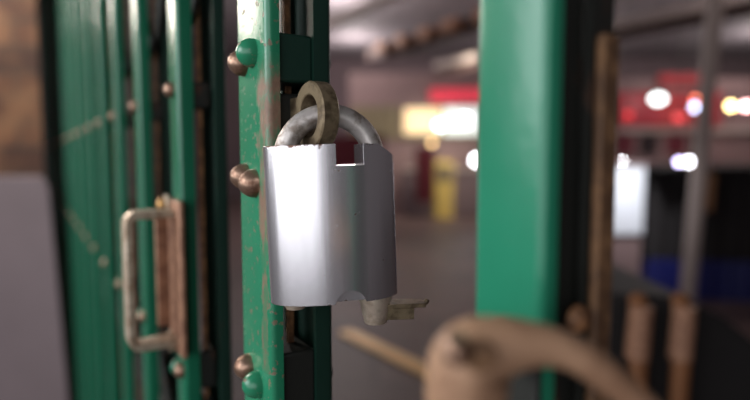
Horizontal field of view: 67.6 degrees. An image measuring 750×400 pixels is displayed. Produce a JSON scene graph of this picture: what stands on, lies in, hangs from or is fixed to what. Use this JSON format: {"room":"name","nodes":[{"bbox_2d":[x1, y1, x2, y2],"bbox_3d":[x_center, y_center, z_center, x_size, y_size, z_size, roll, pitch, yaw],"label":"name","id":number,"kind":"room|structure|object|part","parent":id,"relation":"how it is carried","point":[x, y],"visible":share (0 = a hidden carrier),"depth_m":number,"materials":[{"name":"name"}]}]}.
{"room":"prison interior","nodes":[
{"label":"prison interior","id":0,"kind":"room"},
{"bbox_2d":[0,0,43,175],"bbox_3d":[-2.002,-1.198,1.912,1.995,2.210,0.600,0,4,0],"label":"wall","id":1,"kind":"structure","parent":0,"point":[21,149],"depth_m":1.68,"materials":[{"name":"brown brick"}]},
{"bbox_2d":[0,176,68,399],"bbox_3d":[-1.964,0.497,2.030,2.072,1.190,0.630,0,4,0],"label":"trim","id":2,"kind":"structure","parent":1,"relation":"attached to","point":[32,356],"depth_m":1.70,"materials":[{"name":"grey stone"}]},
{"bbox_2d":[330,0,396,28],"bbox_3d":[1.137,-2.337,5.232,0.121,0.100,10.000,-3,5,-32],"label":"roof beam","id":3,"kind":"structure","parent":0,"point":[367,6],"depth_m":7.37,"materials":[{"name":"metal"}]},
{"bbox_2d":[36,0,749,58],"bbox_3d":[4.500,-3.721,10.340,23.000,0.100,12.800,0,4,0],"label":"ceiling","id":4,"kind":"structure","parent":0,"point":[351,39],"depth_m":12.96,"materials":[{"name":"grey"}]},
{"bbox_2d":[430,46,433,144],"bbox_3d":[1.114,-2.384,10.847,0.100,2.647,0.100,0,4,0],"label":"lamp","id":5,"kind":"object","parent":4,"relation":"hanging from","point":[431,141],"visible":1,"depth_m":10.86,"materials":[{"name":"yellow glass"}]},
{"bbox_3d":[1.114,-2.453,10.841,0.010,2.507,0.012,0,4,0],"label":"cord","id":6,"kind":"part","parent":5,"relation":"part of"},
{"bbox_2d":[460,7,469,125],"bbox_3d":[1.754,-2.575,10.832,0.180,2.263,0.180,0,4,0],"label":"lamp","id":7,"kind":"object","parent":4,"relation":"hanging from","point":[464,119],"visible":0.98,"depth_m":10.85,"materials":[{"name":"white glass"}]},
{"bbox_3d":[1.754,-1.559,10.911,0.180,0.225,0.180,0,4,0],"label":"bulb","id":8,"kind":"part","parent":7,"relation":"part of","materials":[{"name":"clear glass"}]},
{"bbox_3d":[1.754,-2.707,10.821,0.010,1.998,0.012,0,4,0],"label":"cord","id":9,"kind":"part","parent":7,"relation":"part of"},
{"bbox_2d":[473,0,478,163],"bbox_3d":[1.889,-2.164,10.362,0.126,3.009,0.140,0,4,0],"label":"lamp","id":10,"kind":"object","parent":4,"relation":"hanging from","point":[475,158],"visible":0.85,"depth_m":10.41,"materials":[{"name":"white glass"}]},
{"bbox_3d":[1.889,-0.748,10.474,0.126,0.168,0.140,0,4,0],"label":"bulb","id":11,"kind":"part","parent":10,"relation":"part of","materials":[{"name":"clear glass"}]},
{"bbox_3d":[1.889,-2.268,10.354,0.010,2.801,0.012,0,4,0],"label":"cord","id":12,"kind":"part","parent":10,"relation":"part of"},
{"bbox_2d":[618,0,626,160],"bbox_3d":[3.770,-2.014,8.468,0.110,3.012,0.110,0,4,0],"label":"lamp","id":13,"kind":"object","parent":4,"relation":"hanging from","point":[621,156],"visible":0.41,"depth_m":8.51,"materials":[{"name":"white glass"}]},
{"bbox_3d":[3.770,-2.088,8.462,0.010,2.862,0.012,0,4,0],"label":"cord","id":14,"kind":"part","parent":13,"relation":"part of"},
{"bbox_2d":[624,4,632,118],"bbox_3d":[4.254,-2.473,9.335,0.140,2.233,0.140,0,4,0],"label":"lamp","id":15,"kind":"object","parent":4,"relation":"hanging from","point":[628,114],"visible":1,"depth_m":9.37,"materials":[{"name":"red glass"}]},
{"bbox_3d":[4.254,-1.429,9.417,0.140,0.140,0.140,0,4,0],"label":"bulb","id":16,"kind":"part","parent":15,"relation":"part of","materials":[{"name":"red glass"}]},
{"bbox_3d":[4.255,-2.562,9.328,0.010,2.053,0.012,0,4,0],"label":"cord","id":17,"kind":"part","parent":15,"relation":"part of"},
{"bbox_2d":[650,0,665,103],"bbox_3d":[4.698,-2.588,9.226,0.250,1.985,0.156,0,4,0],"label":"lamp","id":18,"kind":"object","parent":4,"relation":"hanging from","point":[658,98],"visible":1,"depth_m":9.24,"materials":[{"name":"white glass"}]},
{"bbox_3d":[4.698,-1.677,9.297,0.250,0.156,0.156,0,4,0],"label":"bulb","id":19,"kind":"part","parent":18,"relation":"part of","materials":[{"name":"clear glass"}]},
{"bbox_3d":[4.698,-2.686,9.218,0.010,1.789,0.012,0,4,0],"label":"cord","id":20,"kind":"part","parent":18,"relation":"part of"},
{"bbox_2d":[674,2,683,121],"bbox_3d":[5.114,-2.447,9.337,0.168,2.283,0.140,0,4,0],"label":"lamp","id":21,"kind":"object","parent":4,"relation":"hanging from","point":[677,116],"visible":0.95,"depth_m":9.37,"materials":[{"name":"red glass"}]},
{"bbox_3d":[5.114,-1.379,9.421,0.168,0.140,0.140,0,4,0],"label":"bulb","id":22,"kind":"part","parent":21,"relation":"part of","materials":[{"name":"red glass"}]},
{"bbox_3d":[5.114,-2.537,9.330,0.010,2.103,0.012,0,4,0],"label":"cord","id":23,"kind":"part","parent":21,"relation":"part of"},
{"bbox_2d":[676,0,685,164],"bbox_3d":[4.441,-1.999,8.068,0.080,2.977,0.080,0,4,0],"label":"lamp","id":24,"kind":"object","parent":4,"relation":"hanging from","point":[679,161],"visible":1,"depth_m":8.12,"materials":[{"name":"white glass"}]},
{"bbox_3d":[4.441,-2.059,8.063,0.010,2.857,0.012,0,4,0],"label":"cord","id":25,"kind":"part","parent":24,"relation":"part of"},
{"bbox_2d":[686,0,697,164],"bbox_3d":[4.490,-1.980,7.869,0.100,2.985,0.100,0,4,0],"label":"lamp","id":26,"kind":"object","parent":4,"relation":"hanging from","point":[689,160],"visible":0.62,"depth_m":7.92,"materials":[{"name":"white glass"}]},
{"bbox_3d":[4.490,-0.542,7.982,0.100,0.100,0.100,0,4,0],"label":"bulb","id":27,"kind":"part","parent":26,"relation":"part of","materials":[{"name":"white glass"}]},
{"bbox_3d":[4.490,-2.050,7.864,0.010,2.845,0.012,0,4,0],"label":"cord","id":28,"kind":"part","parent":26,"relation":"part of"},
{"bbox_2d":[691,0,699,110],"bbox_3d":[5.205,-2.507,9.031,0.120,2.115,0.120,0,4,0],"label":"lamp","id":29,"kind":"object","parent":4,"relation":"hanging from","point":[695,100],"visible":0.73,"depth_m":9.06,"materials":[{"name":"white glass"}]},
{"bbox_3d":[5.205,-1.513,9.110,0.120,0.120,0.120,0,4,0],"label":"bulb","id":30,"kind":"part","parent":29,"relation":"part of","materials":[{"name":"white glass"}]},
{"bbox_3d":[5.205,-2.587,9.025,0.010,1.955,0.012,0,4,0],"label":"cord","id":31,"kind":"part","parent":29,"relation":"part of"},
{"bbox_2d":[693,0,700,99],"bbox_3d":[5.330,-2.592,9.225,0.132,1.978,0.110,0,4,0],"label":"lamp","id":32,"kind":"object","parent":4,"relation":"hanging from","point":[700,0],"visible":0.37,"depth_m":9.25,"materials":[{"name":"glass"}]},
{"bbox_3d":[5.330,-2.666,9.220,0.010,1.828,0.012,0,4,0],"label":"cord","id":33,"kind":"part","parent":32,"relation":"part of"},
{"bbox_2d":[727,18,735,108],"bbox_3d":[5.664,-2.494,8.832,0.110,2.112,0.110,0,4,0],"label":"lamp","id":34,"kind":"object","parent":4,"relation":"hanging from","point":[731,105],"visible":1,"depth_m":8.87,"materials":[{"name":"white glass"}]},
{"bbox_3d":[5.664,-1.496,8.910,0.110,0.110,0.110,0,4,0],"label":"bulb","id":35,"kind":"part","parent":34,"relation":"part of","materials":[{"name":"white glass"}]},
{"bbox_3d":[5.664,-2.568,8.826,0.010,1.962,0.012,0,4,0],"label":"cord","id":36,"kind":"part","parent":34,"relation":"part of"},
{"bbox_2d":[741,29,749,108],"bbox_3d":[5.903,-2.494,8.832,0.132,2.112,0.110,0,4,0],"label":"lamp","id":37,"kind":"object","parent":4,"relation":"hanging from","point":[745,105],"visible":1,"depth_m":8.87,"materials":[{"name":"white glass"}]},
{"bbox_3d":[5.903,-1.496,8.910,0.132,0.110,0.110,0,4,0],"label":"bulb","id":38,"kind":"part","parent":37,"relation":"part of","materials":[{"name":"white glass"}]},
{"bbox_3d":[5.903,-2.568,8.826,0.010,1.962,0.012,0,4,0],"label":"cord","id":39,"kind":"part","parent":37,"relation":"part of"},
{"bbox_2d":[367,8,479,60],"bbox_3d":[2.876,-2.292,5.426,0.320,0.220,11.500,-3,5,-32],"label":"roof beam","id":40,"kind":"structure","parent":0,"point":[453,28],"depth_m":8.61,"materials":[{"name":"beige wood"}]},
{"bbox_2d":[129,198,749,399],"bbox_3d":[4.500,0.748,7.080,23.000,0.100,20.000,0,4,0],"label":"floor","id":41,"kind":"structure","parent":0,"point":[436,259],"depth_m":4.57,"materials":[{"name":"grey concrete"}]},
{"bbox_2d":[37,0,339,399],"bbox_3d":[-1.265,-0.115,2.227,0.081,2.320,4.690,-3,5,-32],"label":"gate","id":42,"kind":"object","parent":41,"relation":"on","point":[281,60],"visible":0.86,"depth_m":0.44,"materials":[{"name":"green metal"}]},
{"bbox_3d":[-0.168,0.059,0.419,0.036,0.104,0.019,-3,5,-32],"label":"pull handle","id":43,"kind":"part","parent":42,"relation":"part of","materials":[{"name":"brown metal"}]},
{"bbox_2d":[164,194,170,207],"bbox_3d":[-0.163,0.004,0.436,0.003,0.017,0.017,-3,5,-32],"label":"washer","id":44,"kind":"object","parent":42,"relation":"in","point":[167,200],"depth_m":0.43,"materials":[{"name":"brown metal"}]},
{"bbox_2d":[167,330,173,351],"bbox_3d":[-0.163,0.112,0.444,0.003,0.017,0.017,-3,5,-32],"label":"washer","id":45,"kind":"object","parent":42,"relation":"in","point":[170,334],"depth_m":0.44,"materials":[{"name":"brown metal"}]},
{"bbox_3d":[-0.157,0.059,0.428,0.013,0.118,0.045,-3,5,-32],"label":"handle plate","id":46,"kind":"part","parent":42,"relation":"part of","materials":[{"name":"brown metal"}]},
{"bbox_2d":[263,105,428,325],"bbox_3d":[-0.013,0.007,0.260,0.077,0.102,0.030,-1,5,-16],"label":"padlock","id":47,"kind":"object","parent":42,"relation":"hanging from","point":[331,233],"visible":1,"depth_m":0.25,"materials":[{"name":"metal"}]},
{"bbox_2d":[333,134,383,164],"bbox_3d":[-0.300,-0.303,9.509,0.917,1.614,0.048,0,4,0],"label":"banner","id":48,"kind":"object","parent":41,"relation":"on","point":[344,143],"visible":0.16,"depth_m":9.46,"materials":[{"name":"red fabric"}]},
{"bbox_3d":[-0.300,-1.094,9.453,0.910,0.028,0.030,0,4,0],"label":"rail","id":49,"kind":"part","parent":48,"relation":"part of","materials":[{"name":"grey metal"}]},
{"bbox_2d":[338,329,426,377],"bbox_3d":[0.344,0.995,3.167,0.110,0.020,1.950,-3,5,-35],"label":"wooden stick","id":50,"kind":"object","parent":41,"relation":"on","point":[399,358],"visible":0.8,"depth_m":3.52,"materials":[{"name":"brown wood"}]},
{"bbox_2d":[349,73,478,216],"bbox_3d":[1.625,-1.203,12.123,4.350,3.000,1.440,0,4,0],"label":"wall","id":51,"kind":"structure","parent":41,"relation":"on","point":[398,106],"depth_m":11.86,"materials":[{"name":"pink paint"}]},
{"bbox_3d":[1.460,-1.345,11.886,1.800,0.080,0.050,0,4,0],"label":"window sill","id":52,"kind":"part","parent":51,"relation":"part of","materials":[{"name":"white"}]},
{"bbox_2d":[403,170,477,216],"bbox_3d":[2.100,-0.146,11.750,3.000,0.950,0.450,0,4,0],"label":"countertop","id":53,"kind":"structure","parent":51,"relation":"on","point":[465,182],"depth_m":11.53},
{"bbox_2d":[403,168,477,170],"bbox_3d":[2.100,-0.643,11.700,3.000,0.050,0.510,0,4,0],"label":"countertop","id":54,"kind":"structure","parent":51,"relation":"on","point":[405,169],"depth_m":11.45,"materials":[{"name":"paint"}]},
{"bbox_2d":[414,147,434,218],"bbox_3d":[0.980,-0.331,11.012,0.407,1.434,0.048,0,4,0],"label":"banner","id":55,"kind":"object","parent":41,"relation":"on","point":[424,156],"visible":1,"depth_m":11.00,"materials":[{"name":"red fabric"}]},
{"bbox_2d":[433,160,453,218],"bbox_3d":[1.380,-0.217,11.310,0.380,1.160,0.315,0,4,0],"label":"display stand","id":56,"kind":"object","parent":41,"relation":"on","point":[444,169],"visible":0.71,"depth_m":11.17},
{"bbox_2d":[426,0,656,399],"bbox_3d":[0.041,-0.012,0.149,0.055,2.500,0.081,0,5,4],"label":"gate post","id":57,"kind":"object","parent":41,"relation":"on","point":[539,329],"visible":1,"depth_m":0.16,"materials":[{"name":"green metal"}]},
{"bbox_2d":[466,340,496,371],"bbox_3d":[0.022,0.033,0.117,0.007,0.007,0.001,0,4,0],"label":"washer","id":58,"kind":"object","parent":57,"relation":"in","point":[481,355],"depth_m":0.12,"materials":[{"name":"metal"}]},
{"bbox_3d":[0.037,0.122,0.172,0.003,0.170,0.030,-3,5,-32],"label":"latch plate","id":59,"kind":"part","parent":57,"relation":"part of","materials":[{"name":"brown metal"}]},
{"bbox_3d":[0.034,0.040,0.132,0.045,0.028,0.053,-3,6,-36],"label":"latch arm","id":60,"kind":"part","parent":57,"relation":"part of","materials":[{"name":"metal"}]},
{"bbox_2d":[613,161,648,275],"bbox_3d":[2.125,0.263,4.956,0.360,1.200,0.420,0,4,0],"label":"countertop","id":61,"kind":"structure","parent":41,"relation":"on","point":[630,176],"depth_m":4.75,"materials":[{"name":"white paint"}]},
{"bbox_3d":[2.125,-0.011,4.934,0.320,0.590,0.380,0,4,0],"label":"panel","id":62,"kind":"part","parent":61,"relation":"part of","materials":[{"name":"white"}]},
{"bbox_2d":[608,264,749,399],"bbox_3d":[0.819,0.666,1.549,0.596,0.933,0.496,0,4,0],"label":"barrow","id":63,"kind":"object","parent":41,"relation":"on","point":[677,348],"visible":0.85,"depth_m":1.33,"materials":[{"name":"brown wood"},{"name":"dark steel"}]},
{"bbox_2d":[616,74,749,164],"bbox_3d":[7.550,-0.899,10.291,7.300,2.680,0.940,0,4,0],"label":"wall","id":64,"kind":"structure","parent":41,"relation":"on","point":[651,135],"depth_m":9.87,"materials":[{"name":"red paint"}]},
{"bbox_3d":[6.900,-0.698,9.906,5.800,0.100,0.100,0,4,0],"label":"window sill","id":65,"kind":"part","parent":64,"relation":"part of","materials":[{"name":"grey paint"}]},
{"bbox_2d":[640,165,749,301],"bbox_3d":[3.330,0.265,5.181,1.940,1.160,1.151,0,4,0],"label":"market stall","id":66,"kind":"object","parent":41,"relation":"on","point":[724,262],"visible":0.67,"depth_m":4.86,"materials":[{"name":"black fabric"}]},
{"bbox_2d":[679,0,724,301],"bbox_3d":[2.580,-1.089,4.338,0.359,4.003,0.198,1,5,7],"label":"pole","id":67,"kind":"object","parent":41,"relation":"on","point":[702,183],"visible":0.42,"depth_m":4.37,"materials":[{"name":"grey metal"}]},
{"bbox_2d":[149,59,749,197],"bbox_3d":[4.500,-2.121,16.785,23.000,4.100,0.200,0,4,0],"label":"wall","id":68,"kind":"structure","parent":0,"point":[340,69],"depth_m":16.55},
{"bbox_2d":[434,0,749,75],"bbox_3d":[4.517,-2.186,5.860,0.142,0.260,12.500,-3,5,-32],"label":"roof beam","id":69,"kind":"structure","parent":0,"point":[692,14],"depth_m":7.20,"materials":[{"name":"metal"}]}
]}

